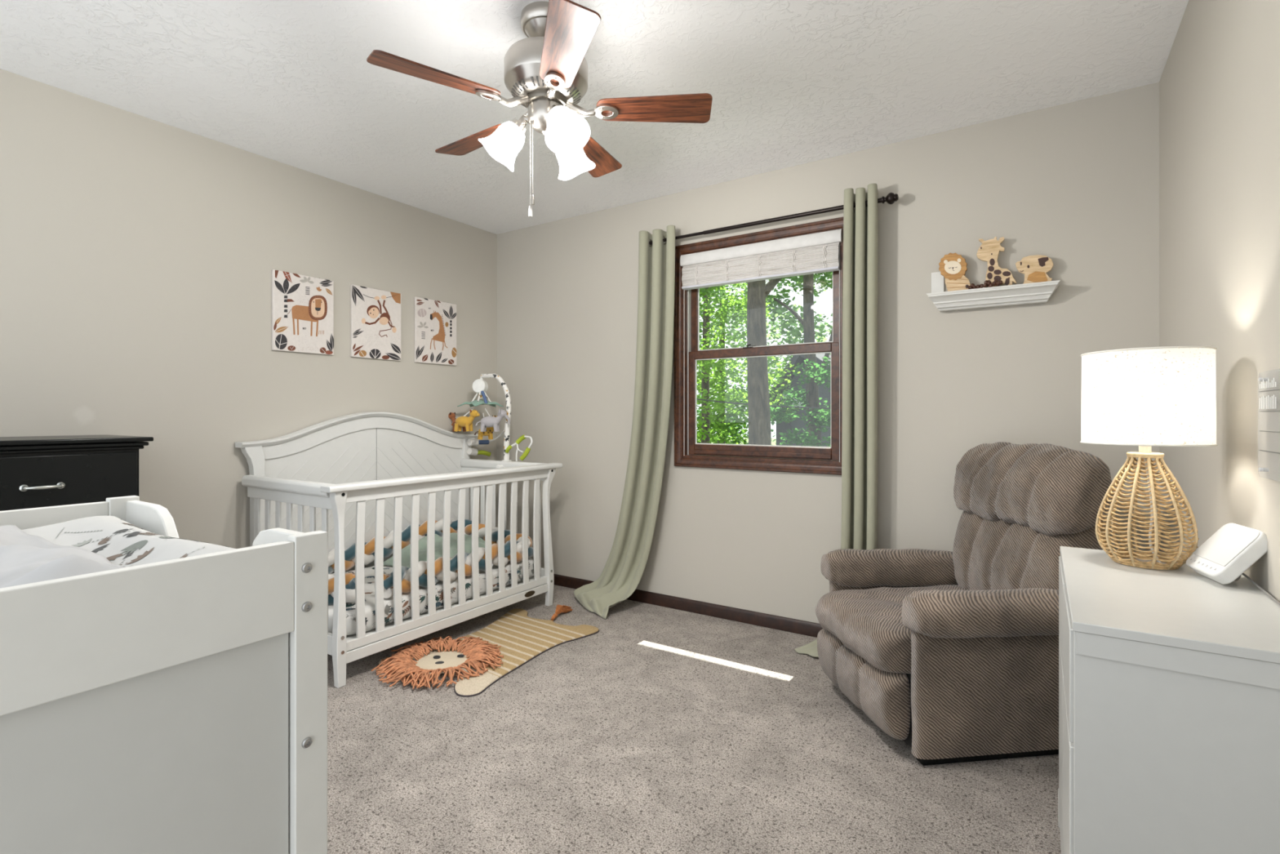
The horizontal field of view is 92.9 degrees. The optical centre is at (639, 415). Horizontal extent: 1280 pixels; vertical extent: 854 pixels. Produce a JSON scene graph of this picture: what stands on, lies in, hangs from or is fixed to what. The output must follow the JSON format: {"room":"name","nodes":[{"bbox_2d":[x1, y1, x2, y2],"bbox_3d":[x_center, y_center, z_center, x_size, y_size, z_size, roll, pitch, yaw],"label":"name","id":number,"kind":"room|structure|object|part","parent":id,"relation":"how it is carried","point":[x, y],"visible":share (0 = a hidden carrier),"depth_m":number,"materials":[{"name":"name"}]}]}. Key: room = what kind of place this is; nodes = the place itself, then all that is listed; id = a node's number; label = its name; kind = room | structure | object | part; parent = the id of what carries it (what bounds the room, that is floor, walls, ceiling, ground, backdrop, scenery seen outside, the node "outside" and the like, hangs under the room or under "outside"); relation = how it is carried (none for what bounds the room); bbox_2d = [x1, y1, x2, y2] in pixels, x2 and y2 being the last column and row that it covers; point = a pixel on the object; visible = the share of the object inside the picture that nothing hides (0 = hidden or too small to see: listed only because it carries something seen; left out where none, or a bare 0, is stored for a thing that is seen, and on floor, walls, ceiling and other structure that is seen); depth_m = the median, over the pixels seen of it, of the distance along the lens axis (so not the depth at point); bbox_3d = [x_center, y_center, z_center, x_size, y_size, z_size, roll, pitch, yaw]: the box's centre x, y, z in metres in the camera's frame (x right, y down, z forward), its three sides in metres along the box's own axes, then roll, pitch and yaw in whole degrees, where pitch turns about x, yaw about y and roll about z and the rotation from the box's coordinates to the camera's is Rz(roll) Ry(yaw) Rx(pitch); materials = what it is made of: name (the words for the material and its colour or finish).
{"room":"bedroom","nodes":[
{"label":"bedroom","id":0,"kind":"room"},
{"bbox_2d":[0,68,496,548],"bbox_3d":[-2.079,-0.085,2.908,0.120,2.440,3.870,0,0,33],"label":"wall","id":1,"kind":"structure","parent":0,"point":[139,255],"depth_m":2.80,"materials":[{"name":"paint"}]},
{"bbox_2d":[271,269,333,355],"bbox_3d":[-1.784,-0.537,3.229,0.018,0.410,0.318,0,0,33],"label":"print","id":2,"kind":"object","parent":1,"relation":"attached to","point":[303,306],"visible":1,"depth_m":3.21,"materials":[{"name":"grey"}]},
{"bbox_2d":[350,284,400,360],"bbox_3d":[-1.551,-0.536,3.585,0.018,0.409,0.318,0,0,33],"label":"print","id":3,"kind":"object","parent":1,"relation":"attached to","point":[375,313],"visible":1,"depth_m":3.57,"materials":[{"name":"grey"}]},
{"bbox_2d":[414,296,456,365],"bbox_3d":[-1.319,-0.537,3.939,0.018,0.410,0.318,0,0,33],"label":"print","id":4,"kind":"object","parent":1,"relation":"attached to","point":[435,321],"visible":1,"depth_m":3.92,"materials":[{"name":"grey"}]},
{"bbox_2d":[0,0,1188,234],"bbox_3d":[-0.494,-1.355,1.870,3.908,0.100,3.870,0,0,33],"label":"ceiling","id":5,"kind":"structure","parent":0,"point":[789,83],"depth_m":2.31,"materials":[{"name":"white paint"}]},
{"bbox_2d":[366,0,712,217],"bbox_3d":[-0.327,-0.974,2.023,1.026,0.662,1.052,0,0,33],"label":"ceiling fan","id":6,"kind":"object","parent":5,"relation":"hanging from","point":[545,73],"visible":1,"depth_m":1.93,"materials":[{"name":"brown wood"}]},
{"bbox_3d":[-0.598,-1.001,1.800,0.374,0.035,0.129,0,0,-35],"label":"fan blade","id":7,"kind":"part","parent":6,"relation":"part of","materials":[{"name":"brown wood"}]},
{"bbox_3d":[-0.584,-1.001,2.223,0.377,0.035,0.136,0,0,33],"label":"fan blade","id":8,"kind":"part","parent":6,"relation":"part of","materials":[{"name":"brown wood"}]},
{"bbox_3d":[-0.460,-0.887,1.999,0.146,0.148,0.135,0,0,33],"label":"lamp shade","id":9,"kind":"part","parent":6,"relation":"part of","materials":[{"name":"white glass"}]},
{"bbox_3d":[-0.392,-0.954,2.002,0.075,0.068,0.054,0,0,1],"label":"lamp arm","id":10,"kind":"part","parent":6,"relation":"part of","materials":[{"name":"silver metal"}]},
{"bbox_3d":[-0.355,-0.792,1.972,0.012,0.299,0.013,0,0,33],"label":"pull chain","id":11,"kind":"part","parent":6,"relation":"part of","materials":[{"name":"silver metal"}]},
{"bbox_3d":[-0.346,-0.815,1.963,0.011,0.270,0.012,0,0,33],"label":"pull chain","id":12,"kind":"part","parent":6,"relation":"part of","materials":[{"name":"silver metal"}]},
{"bbox_3d":[-0.265,-0.954,1.925,0.073,0.068,0.056,0,0,33],"label":"lamp arm","id":13,"kind":"part","parent":6,"relation":"part of","materials":[{"name":"metal"}]},
{"bbox_3d":[-0.234,-0.886,1.870,0.145,0.149,0.132,0,0,33],"label":"lamp shade","id":14,"kind":"part","parent":6,"relation":"part of","materials":[{"name":"white glass"}]},
{"bbox_3d":[-0.207,-1.001,1.662,0.129,0.035,0.374,0,0,-17],"label":"fan blade","id":15,"kind":"part","parent":6,"relation":"part of","materials":[{"name":"brown wood"}]},
{"bbox_3d":[-0.235,-0.885,2.133,0.144,0.152,0.134,0,0,-31],"label":"lamp shade","id":16,"kind":"part","parent":6,"relation":"part of","materials":[{"name":"white glass"}]},
{"bbox_3d":[-0.190,-1.001,2.333,0.129,0.035,0.374,0,0,19],"label":"fan blade","id":17,"kind":"part","parent":6,"relation":"part of","materials":[{"name":"brown wood"}]},
{"bbox_3d":[0.045,-1.001,1.992,0.374,0.035,0.129,0,0,1],"label":"fan blade","id":18,"kind":"part","parent":6,"relation":"part of","materials":[{"name":"brown wood"}]},
{"bbox_2d":[327,584,1061,853],"bbox_3d":[-0.494,1.195,1.870,3.908,0.120,3.870,0,0,33],"label":"floor","id":19,"kind":"structure","parent":0,"point":[659,730],"depth_m":1.96,"materials":[{"name":"carpet"}]},
{"bbox_2d":[0,434,153,511],"bbox_3d":[-2.342,0.608,1.913,0.505,1.054,1.183,0,0,33],"label":"dresser","id":20,"kind":"object","parent":19,"relation":"on","point":[36,471],"visible":0.28,"depth_m":2.09,"materials":[{"name":"black paint"}]},
{"bbox_3d":[-1.986,0.239,2.028,0.035,0.022,0.112,0,0,33],"label":"drawer handle","id":21,"kind":"part","parent":20,"relation":"part of","materials":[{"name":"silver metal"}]},
{"bbox_3d":[-2.165,0.224,1.802,0.018,0.178,1.086,0,0,33],"label":"drawer","id":22,"kind":"part","parent":20,"relation":"part of","materials":[{"name":"black paint"}]},
{"bbox_2d":[0,495,327,853],"bbox_3d":[-0.885,0.640,0.568,0.630,0.990,0.862,0,0,33],"label":"table","id":23,"kind":"object","parent":19,"relation":"on","point":[178,705],"visible":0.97,"depth_m":0.63,"materials":[{"name":"white paint"}]},
{"bbox_3d":[-1.142,0.213,0.735,0.014,0.125,0.780,0,0,33],"label":"rail","id":24,"kind":"part","parent":23,"relation":"part of","materials":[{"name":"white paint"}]},
{"bbox_3d":[-0.916,0.640,1.078,0.020,0.990,0.042,0,0,33],"label":"corner post","id":25,"kind":"part","parent":23,"relation":"part of","materials":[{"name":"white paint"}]},
{"bbox_2d":[22,515,235,567],"bbox_3d":[-0.880,0.212,0.583,0.562,0.092,0.774,0,0,33],"label":"sheet","id":26,"kind":"object","parent":23,"relation":"on","point":[122,543],"visible":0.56,"depth_m":0.87,"materials":[{"name":"white fabric"}]},
{"bbox_2d":[0,524,125,587],"bbox_3d":[-0.910,0.235,0.536,0.576,0.194,0.684,0,0,33],"label":"blanket","id":27,"kind":"object","parent":26,"relation":"on","point":[24,557],"visible":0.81,"depth_m":0.73,"materials":[{"name":"white fabric"}]},
{"bbox_3d":[-0.640,0.644,0.406,0.016,0.782,0.780,0,0,33],"label":"panel","id":28,"kind":"part","parent":23,"relation":"part of","materials":[{"name":"white laminate"}]},
{"bbox_3d":[-0.632,0.204,0.402,0.016,0.107,0.782,0,0,33],"label":"rail","id":29,"kind":"part","parent":23,"relation":"part of","materials":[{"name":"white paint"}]},
{"bbox_3d":[-0.656,0.593,0.920,0.592,0.885,0.016,0,0,33],"label":"panel","id":30,"kind":"part","parent":23,"relation":"part of","materials":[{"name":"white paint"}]},
{"bbox_3d":[-0.407,0.640,0.746,0.018,0.990,0.040,0,0,33],"label":"corner post","id":31,"kind":"part","parent":23,"relation":"part of","materials":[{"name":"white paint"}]},
{"bbox_2d":[235,411,562,688],"bbox_3d":[-1.211,0.558,3.326,0.850,1.155,1.478,0,0,33],"label":"crib","id":32,"kind":"object","parent":19,"relation":"on","point":[357,478],"visible":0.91,"depth_m":3.17,"materials":[{"name":"white paint"}]},
{"bbox_3d":[-1.900,0.640,2.985,0.050,0.990,0.094,0,0,33],"label":"post","id":33,"kind":"part","parent":32,"relation":"part of","materials":[{"name":"white paint"}]},
{"bbox_3d":[-1.604,0.318,2.760,0.736,0.055,0.052,0,0,33],"label":"rail","id":34,"kind":"part","parent":32,"relation":"part of","materials":[{"name":"white paint"}]},
{"bbox_3d":[-1.588,0.365,2.755,0.730,0.060,0.024,0,0,33],"label":"rail","id":35,"kind":"part","parent":32,"relation":"part of","materials":[{"name":"white paint"}]},
{"bbox_3d":[-1.712,0.419,3.286,0.016,0.833,0.621,0,0,33],"label":"headboard panel","id":36,"kind":"part","parent":32,"relation":"part of","materials":[{"name":"white paint"}]},
{"bbox_3d":[-1.592,0.965,2.757,0.740,0.080,0.024,0,0,33],"label":"rail","id":37,"kind":"part","parent":32,"relation":"part of","materials":[{"name":"white paint"}]},
{"bbox_3d":[-1.267,0.724,2.546,0.064,0.822,0.055,0,0,33],"label":"post","id":38,"kind":"part","parent":32,"relation":"part of","materials":[{"name":"white paint"}]},
{"bbox_3d":[-1.528,0.109,3.542,0.012,0.221,1.465,0,0,33],"label":"headboard frame","id":39,"kind":"part","parent":32,"relation":"part of","materials":[{"name":"white paint"}]},
{"bbox_3d":[-1.536,0.870,3.550,0.025,0.090,1.240,0,0,33],"label":"rail","id":40,"kind":"part","parent":32,"relation":"part of","materials":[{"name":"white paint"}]},
{"bbox_3d":[-1.367,0.419,3.812,0.016,0.833,0.629,0,0,33],"label":"headboard panel","id":41,"kind":"part","parent":32,"relation":"part of","materials":[{"name":"white paint"}]},
{"bbox_2d":[328,557,533,635],"bbox_3d":[-1.224,0.911,3.316,0.710,0.125,1.259,0,0,33],"label":"mattress","id":42,"kind":"object","parent":32,"relation":"on","point":[369,572],"visible":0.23,"depth_m":3.00,"materials":[{"name":"white fabric"}]},
{"bbox_2d":[328,517,533,604],"bbox_3d":[-1.238,0.754,3.326,0.762,0.210,1.291,0,0,33],"label":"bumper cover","id":43,"kind":"object","parent":42,"relation":"on","point":[369,551],"visible":0.39,"depth_m":3.30,"materials":[{"name":"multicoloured fabric"}]},
{"bbox_2d":[383,532,493,567],"bbox_3d":[-1.092,0.774,3.530,0.561,0.150,0.629,0,0,33],"label":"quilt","id":44,"kind":"object","parent":42,"relation":"on","point":[406,551],"visible":0.39,"depth_m":3.43,"materials":[{"name":"fabric"}]},
{"bbox_3d":[-0.897,0.304,3.102,0.078,0.027,1.446,0,0,33],"label":"rail","id":45,"kind":"part","parent":32,"relation":"part of","materials":[{"name":"white paint"}]},
{"bbox_3d":[-0.906,0.344,3.099,0.026,0.053,1.265,0,0,33],"label":"slat rail","id":46,"kind":"part","parent":32,"relation":"part of","materials":[{"name":"white paint"}]},
{"bbox_3d":[-0.904,1.003,3.098,0.026,0.088,1.265,0,0,33],"label":"rail","id":47,"kind":"part","parent":32,"relation":"part of","materials":[{"name":"white paint"}]},
{"bbox_3d":[-1.167,0.640,4.106,0.050,0.990,0.094,0,0,33],"label":"post","id":48,"kind":"part","parent":32,"relation":"part of","materials":[{"name":"white paint"}]},
{"bbox_2d":[457,373,511,468],"bbox_3d":[-0.989,0.042,3.971,0.404,0.627,0.277,0,0,33],"label":"mobile","id":49,"kind":"object","parent":32,"relation":"on","point":[480,386],"visible":0.97,"depth_m":3.91,"materials":[{"name":"plastic"}]},
{"bbox_2d":[448,408,471,431],"bbox_3d":[-1.196,0.034,4.030,0.197,0.149,0.063,0,0,17],"label":"monkey","id":50,"kind":"object","parent":49,"relation":"hanging from","point":[451,415],"visible":0.44,"depth_m":4.03},
{"bbox_2d":[451,408,479,431],"bbox_3d":[-1.120,0.030,3.928,0.214,0.149,0.088,0,0,19],"label":"lion","id":51,"kind":"object","parent":49,"relation":"hanging from","point":[461,421],"visible":1,"depth_m":3.89},
{"bbox_2d":[474,413,496,439],"bbox_3d":[-0.992,0.071,3.927,0.171,0.171,0.082,0,0,-36],"label":"giraffe","id":52,"kind":"object","parent":49,"relation":"hanging from","point":[489,432],"visible":0.66,"depth_m":3.90},
{"bbox_2d":[475,408,510,431],"bbox_3d":[-0.925,0.029,3.832,0.212,0.149,0.105,0,0,24],"label":"elephant","id":53,"kind":"object","parent":49,"relation":"hanging from","point":[487,421],"visible":1,"depth_m":3.81},
{"bbox_3d":[-0.928,0.032,3.929,0.256,0.606,0.038,0,0,33],"label":"arm","id":54,"kind":"part","parent":49,"relation":"part of","materials":[{"name":"plastic"}]},
{"bbox_2d":[466,429,504,456],"bbox_3d":[-1.040,0.172,4.133,0.265,0.218,0.068,0,0,-30],"label":"toy","id":55,"kind":"object","parent":32,"relation":"attached to","point":[471,442],"visible":0.88,"depth_m":4.09,"materials":[{"name":"white plastic"}]},
{"bbox_3d":[-1.121,0.245,4.084,0.050,0.054,0.065,0,0,33],"label":"fabric knob","id":56,"kind":"part","parent":55,"relation":"part of","materials":[{"name":"white fabric"}]},
{"bbox_3d":[-1.117,0.182,4.088,0.052,0.052,0.070,0,0,33],"label":"fabric knob","id":57,"kind":"part","parent":55,"relation":"part of","materials":[{"name":"white fabric"}]},
{"bbox_3d":[-0.863,0.365,3.861,0.730,0.060,0.024,0,0,33],"label":"rail","id":58,"kind":"part","parent":32,"relation":"part of","materials":[{"name":"white paint"}]},
{"bbox_3d":[-0.875,0.318,3.874,0.736,0.055,0.052,0,0,33],"label":"rail","id":59,"kind":"part","parent":32,"relation":"part of","materials":[{"name":"white paint"}]},
{"bbox_2d":[505,435,532,461],"bbox_3d":[-0.760,0.207,3.844,0.185,0.167,0.066,0,0,14],"label":"toy","id":60,"kind":"object","parent":32,"relation":"on","point":[521,438],"visible":1,"depth_m":3.83,"materials":[{"name":"white plastic"}]},
{"bbox_3d":[-0.632,1.023,3.489,0.002,0.031,0.084,0,0,33],"label":"oval plate","id":61,"kind":"part","parent":32,"relation":"part of","materials":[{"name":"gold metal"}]},
{"bbox_3d":[-0.867,0.965,3.864,0.740,0.080,0.024,0,0,33],"label":"rail","id":62,"kind":"part","parent":32,"relation":"part of","materials":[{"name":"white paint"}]},
{"bbox_3d":[-0.544,0.724,3.651,0.064,0.822,0.055,0,0,33],"label":"post","id":63,"kind":"part","parent":32,"relation":"part of","materials":[{"name":"white paint"}]},
{"bbox_2d":[370,604,599,697],"bbox_3d":[-0.710,1.107,3.010,0.691,0.057,1.218,0,0,33],"label":"rug","id":64,"kind":"object","parent":19,"relation":"on","point":[483,656],"visible":1,"depth_m":2.84,"materials":[{"name":"fabric"}]},
{"bbox_2d":[815,441,1113,765],"bbox_3d":[1.165,0.620,2.319,0.861,1.030,0.779,0,0,-8],"label":"recliner","id":65,"kind":"object","parent":19,"relation":"on","point":[953,655],"visible":0.91,"depth_m":2.03,"materials":[{"name":"brown fabric"}]},
{"bbox_3d":[1.177,0.875,2.623,0.754,0.460,0.064,0,0,-8],"label":"arm panel","id":66,"kind":"part","parent":65,"relation":"part of","materials":[{"name":"brown fabric"}]},
{"bbox_2d":[815,584,969,673],"bbox_3d":[1.086,0.798,2.308,0.700,0.169,0.524,0,0,-8],"label":"seat cushion","id":67,"kind":"object","parent":65,"relation":"on","point":[864,623],"depth_m":2.23,"materials":[{"name":"brown fabric"}]},
{"bbox_3d":[1.203,0.985,2.324,0.680,0.240,0.520,0,0,-8],"label":"frame","id":68,"kind":"part","parent":65,"relation":"part of","materials":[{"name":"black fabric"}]},
{"bbox_3d":[1.257,0.875,2.029,0.752,0.460,0.064,0,0,-8],"label":"arm panel","id":69,"kind":"part","parent":65,"relation":"part of","materials":[{"name":"brown fabric"}]},
{"bbox_2d":[952,510,1102,590],"bbox_3d":[1.462,0.553,2.344,0.236,0.456,0.570,0,0,-8],"label":"cushion","id":70,"kind":"object","parent":65,"relation":"on","point":[993,549],"depth_m":2.26,"materials":[{"name":"brown fabric"}]},
{"bbox_2d":[953,441,1113,535],"bbox_3d":[1.474,0.264,2.330,0.245,0.318,0.638,0,0,-8],"label":"cushion","id":71,"kind":"object","parent":65,"relation":"on","point":[1028,489],"depth_m":2.18,"materials":[{"name":"brown fabric"}]},
{"bbox_2d":[1057,546,1279,853],"bbox_3d":[1.107,0.749,1.290,0.346,0.772,0.743,0,0,33],"label":"dresser","id":72,"kind":"object","parent":19,"relation":"on","point":[1169,680],"visible":0.93,"depth_m":1.03,"materials":[{"name":"laminate"}]},
{"bbox_3d":[1.064,0.841,1.524,0.017,0.488,0.339,0,0,33],"label":"drawer","id":73,"kind":"part","parent":72,"relation":"part of","materials":[{"name":"white laminate"}]},
{"bbox_3d":[1.064,0.488,1.524,0.017,0.205,0.339,0,0,33],"label":"drawer","id":74,"kind":"part","parent":72,"relation":"part of","materials":[{"name":"white laminate"}]},
{"bbox_3d":[0.875,0.841,1.236,0.017,0.488,0.339,0,0,33],"label":"drawer","id":75,"kind":"part","parent":72,"relation":"part of","materials":[{"name":"white laminate"}]},
{"bbox_3d":[0.875,0.488,1.236,0.017,0.205,0.339,0,0,33],"label":"drawer","id":76,"kind":"part","parent":72,"relation":"part of","materials":[{"name":"white laminate"}]},
{"bbox_2d":[1080,346,1217,569],"bbox_3d":[1.234,0.104,1.486,0.257,0.517,0.257,0,0,1],"label":"table lamp","id":77,"kind":"object","parent":72,"relation":"on","point":[1144,397],"visible":0.99,"depth_m":1.41,"materials":[{"name":"wicker"}]},
{"bbox_3d":[1.234,0.068,1.486,0.257,0.004,0.257,0,0,33],"label":"shade trim","id":78,"kind":"part","parent":77,"relation":"part of","materials":[{"name":"fabric"}]},
{"bbox_3d":[1.234,-0.042,1.486,0.253,0.223,0.253,0,0,33],"label":"lamp shade","id":79,"kind":"part","parent":77,"relation":"part of","materials":[{"name":"fabric"}]},
{"bbox_3d":[1.234,-0.153,1.486,0.255,0.004,0.255,0,0,33],"label":"shade trim","id":80,"kind":"part","parent":77,"relation":"part of","materials":[{"name":"fabric"}]},
{"bbox_3d":[1.241,0.229,1.470,0.013,0.263,0.040,0,0,-14],"label":"cord","id":81,"kind":"part","parent":77,"relation":"part of","materials":[{"name":"beige fabric"}]},
{"bbox_3d":[0.910,0.401,0.986,0.332,0.039,0.010,0,0,33],"label":"rail","id":82,"kind":"part","parent":72,"relation":"part of","materials":[{"name":"white laminate"}]},
{"bbox_2d":[1186,523,1279,604],"bbox_3d":[1.205,0.301,1.137,0.110,0.119,0.556,0,0,23],"label":"monitor","id":83,"kind":"object","parent":72,"relation":"on","point":[1223,558],"visible":0.96,"depth_m":1.30,"materials":[{"name":"white plastic"}]},
{"bbox_2d":[496,82,1159,623],"bbox_3d":[0.532,-0.085,3.439,3.668,2.440,0.120,0,0,33],"label":"wall","id":84,"kind":"structure","parent":0,"point":[1075,184],"depth_m":2.93,"materials":[{"name":"paint"}]},
{"bbox_2d":[553,573,822,637],"bbox_3d":[0.496,1.100,3.383,3.668,0.070,0.014,0,0,33],"label":"baseboard","id":85,"kind":"structure","parent":84,"relation":"attached to","point":[777,622],"depth_m":3.42,"materials":[{"name":"brown wood"}]},
{"bbox_2d":[674,217,843,475],"bbox_3d":[0.659,-0.345,3.342,1.014,1.287,0.139,0,0,33],"label":"window","id":86,"kind":"structure","parent":84,"relation":"in","point":[687,452],"depth_m":3.36,"materials":[{"name":"brown wood"}]},
{"bbox_2d":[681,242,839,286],"bbox_3d":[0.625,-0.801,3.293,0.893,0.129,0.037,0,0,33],"label":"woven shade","id":87,"kind":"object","parent":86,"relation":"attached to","point":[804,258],"depth_m":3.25,"materials":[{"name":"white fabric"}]},
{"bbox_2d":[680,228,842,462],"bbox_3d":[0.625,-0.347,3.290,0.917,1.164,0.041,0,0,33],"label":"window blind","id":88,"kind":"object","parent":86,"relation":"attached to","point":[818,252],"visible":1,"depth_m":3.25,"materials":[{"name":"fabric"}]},
{"bbox_3d":[0.320,-0.799,3.469,0.019,0.109,0.005,0,0,33],"label":"stitched cord","id":89,"kind":"part","parent":88,"relation":"part of","materials":[{"name":"white fabric"}]},
{"bbox_3d":[0.479,-0.799,3.365,0.019,0.109,0.005,0,0,33],"label":"stitched cord","id":90,"kind":"part","parent":88,"relation":"part of","materials":[{"name":"white fabric"}]},
{"bbox_3d":[0.638,-0.799,3.260,0.019,0.109,0.005,0,0,33],"label":"stitched cord","id":91,"kind":"part","parent":88,"relation":"part of","materials":[{"name":"white fabric"}]},
{"bbox_3d":[0.622,-0.736,3.288,0.893,0.018,0.026,0,0,33],"label":"rail","id":92,"kind":"part","parent":88,"relation":"part of","materials":[{"name":"fabric"}]},
{"bbox_3d":[0.797,-0.799,3.156,0.019,0.109,0.005,0,0,33],"label":"stitched cord","id":93,"kind":"part","parent":88,"relation":"part of","materials":[{"name":"white fabric"}]},
{"bbox_3d":[0.931,-0.799,3.069,0.019,0.109,0.005,0,0,33],"label":"stitched cord","id":94,"kind":"part","parent":88,"relation":"part of","materials":[{"name":"white fabric"}]},
{"bbox_3d":[1.001,-0.310,3.053,0.003,1.090,0.003,0,0,33],"label":"lift cord","id":95,"kind":"part","parent":88,"relation":"part of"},
{"bbox_3d":[0.654,-0.070,3.332,0.868,0.600,0.030,0,0,33],"label":"sash","id":96,"kind":"part","parent":86,"relation":"part of","materials":[{"name":"brown wood"}]},
{"bbox_3d":[0.672,-0.631,3.360,0.868,0.577,0.030,0,0,33],"label":"sash","id":97,"kind":"part","parent":86,"relation":"part of","materials":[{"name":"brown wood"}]},
{"bbox_2d":[648,192,898,245],"bbox_3d":[0.619,-1.012,3.241,1.429,0.054,0.117,0,0,33],"label":"curtain rod","id":98,"kind":"object","parent":84,"relation":"attached to","point":[891,197],"visible":0.77,"depth_m":3.12,"materials":[{"name":"brown metal"}]},
{"bbox_2d":[573,225,675,618],"bbox_3d":[-0.139,0.029,3.550,0.685,2.205,0.355,0,0,33],"label":"curtain","id":99,"kind":"object","parent":98,"relation":"hanging from","point":[623,571],"visible":1,"depth_m":3.56,"materials":[{"name":"green fabric"}]},
{"bbox_2d":[794,183,878,657],"bbox_3d":[0.945,0.025,2.901,0.372,2.212,0.224,0,0,-20],"label":"curtain","id":100,"kind":"object","parent":98,"relation":"hanging from","point":[860,222],"visible":0.8,"depth_m":2.88,"materials":[{"name":"green fabric"}]},
{"bbox_2d":[926,271,1060,311],"bbox_3d":[1.529,-0.568,2.654,0.499,0.183,0.101,0,0,33],"label":"wall shelf","id":101,"kind":"object","parent":84,"relation":"attached to","point":[1035,292],"visible":0.9,"depth_m":2.64,"materials":[{"name":"white wood"}]},
{"bbox_2d":[938,253,970,291],"bbox_3d":[1.415,-0.641,2.737,0.127,0.182,0.017,0,0,33],"label":"lion","id":102,"kind":"object","parent":101,"relation":"on","point":[953,267],"visible":0.95,"depth_m":2.73},
{"bbox_2d":[968,280,1002,288],"bbox_3d":[1.501,-0.568,2.643,0.129,0.038,0.036,0,0,33],"label":"string","id":103,"kind":"object","parent":101,"relation":"on","point":[995,282],"visible":1,"depth_m":2.63,"materials":[{"name":"brown wood"}]},
{"bbox_2d":[976,236,1016,287],"bbox_3d":[1.551,-0.663,2.649,0.150,0.227,0.016,0,0,33],"label":"giraffe","id":104,"kind":"object","parent":101,"relation":"on","point":[988,251],"visible":0.91,"depth_m":2.65,"materials":[{"name":"brown wood"}]},
{"bbox_2d":[1015,254,1053,284],"bbox_3d":[1.667,-0.613,2.573,0.135,0.126,0.016,0,0,33],"label":"dog","id":105,"kind":"object","parent":101,"relation":"on","point":[1035,268],"visible":0.87,"depth_m":2.56},
{"bbox_2d":[1159,0,1279,601],"bbox_3d":[1.090,-0.085,0.833,0.120,2.440,3.870,0,0,33],"label":"wall","id":106,"kind":"structure","parent":0,"point":[1220,81],"depth_m":1.51,"materials":[{"name":"paint"}]},
{"bbox_2d":[1257,377,1279,471],"bbox_3d":[1.169,0.019,1.076,0.014,0.216,0.462,0,0,33],"label":"board","id":107,"kind":"object","parent":106,"relation":"attached to","point":[1264,379],"visible":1,"depth_m":1.22,"materials":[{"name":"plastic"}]},
{"label":"outside","id":108,"kind":"structure","parent":0,"visible":0},
{"bbox_2d":[697,437,776,444],"bbox_3d":[15.406,3.835,47.773,100.000,0.200,89.400,0,0,33],"label":"lawn","id":109,"kind":"structure","parent":108,"point":[773,442],"depth_m":87.33,"materials":[{"name":"green plant"}]},
{"bbox_2d":[697,279,773,444],"bbox_3d":[1.228,0.064,10.658,2.025,7.948,2.706,0,0,33],"label":"tree","id":110,"kind":"object","parent":109,"relation":"on","point":[737,311],"visible":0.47,"depth_m":10.58,"materials":[{"name":"green plant"}]},
{"bbox_2d":[697,372,777,444],"bbox_3d":[2.955,-0.701,24.415,7.032,9.476,4.010,0,0,33],"label":"tree","id":111,"kind":"object","parent":109,"relation":"on","point":[699,411],"visible":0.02,"depth_m":23.77,"materials":[{"name":"green plant"}]},
{"bbox_2d":[697,282,783,444],"bbox_3d":[2.290,-1.664,20.035,5.605,11.406,3.956,0,0,33],"label":"tree","id":112,"kind":"object","parent":109,"relation":"on","point":[712,325],"visible":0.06,"depth_m":19.38,"materials":[{"name":"green plant"}]},
{"bbox_2d":[699,277,782,444],"bbox_3d":[1.608,0.237,9.525,4.000,7.600,2.539,0,0,33],"label":"tree","id":113,"kind":"object","parent":109,"relation":"on","point":[758,400],"visible":0.09,"depth_m":8.49,"materials":[{"name":"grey plant"}]},
{"bbox_2d":[697,355,804,444],"bbox_3d":[2.503,0.282,15.319,3.157,7.508,3.071,0,0,33],"label":"tree","id":114,"kind":"object","parent":109,"relation":"on","point":[743,393],"visible":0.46,"depth_m":15.00,"materials":[{"name":"green plant"}]},
{"bbox_2d":[739,271,832,389],"bbox_3d":[6.021,-2.376,21.793,6.746,12.829,4.129,0,0,33],"label":"tree","id":115,"kind":"object","parent":109,"relation":"on","point":[821,279],"visible":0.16,"depth_m":21.64,"materials":[{"name":"green plant"}]},
{"bbox_2d":[768,353,831,446],"bbox_3d":[5.598,1.006,16.306,3.870,5.459,3.800,0,0,33],"label":"house","id":116,"kind":"structure","parent":109,"relation":"on","point":[782,427],"depth_m":15.39,"materials":[{"name":"grey"}]},
{"bbox_3d":[3.707,0.074,15.608,0.327,1.166,0.040,0,0,33],"label":"corner trim","id":117,"kind":"part","parent":116,"relation":"part of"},
{"bbox_2d":[769,355,831,446],"bbox_3d":[3.323,1.065,10.597,2.058,5.946,2.382,0,0,33],"label":"tree","id":118,"kind":"object","parent":109,"relation":"on","point":[791,437],"visible":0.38,"depth_m":10.59,"materials":[{"name":"green plant"}]},
{"bbox_2d":[773,274,832,446],"bbox_3d":[2.599,-0.240,10.288,3.676,8.557,2.352,0,0,15],"label":"tree","id":119,"kind":"object","parent":109,"relation":"on","point":[809,333],"visible":0.05,"depth_m":11.15,"materials":[{"name":"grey plant"}]},
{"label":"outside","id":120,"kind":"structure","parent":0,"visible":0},
{"bbox_2d":[697,398,831,408],"bbox_3d":[1.951,-0.271,8.953,5.551,0.386,0.024,0,0,33],"label":"power cable","id":121,"kind":"object","parent":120,"point":[697,398],"visible":0.27,"depth_m":8.90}
]}

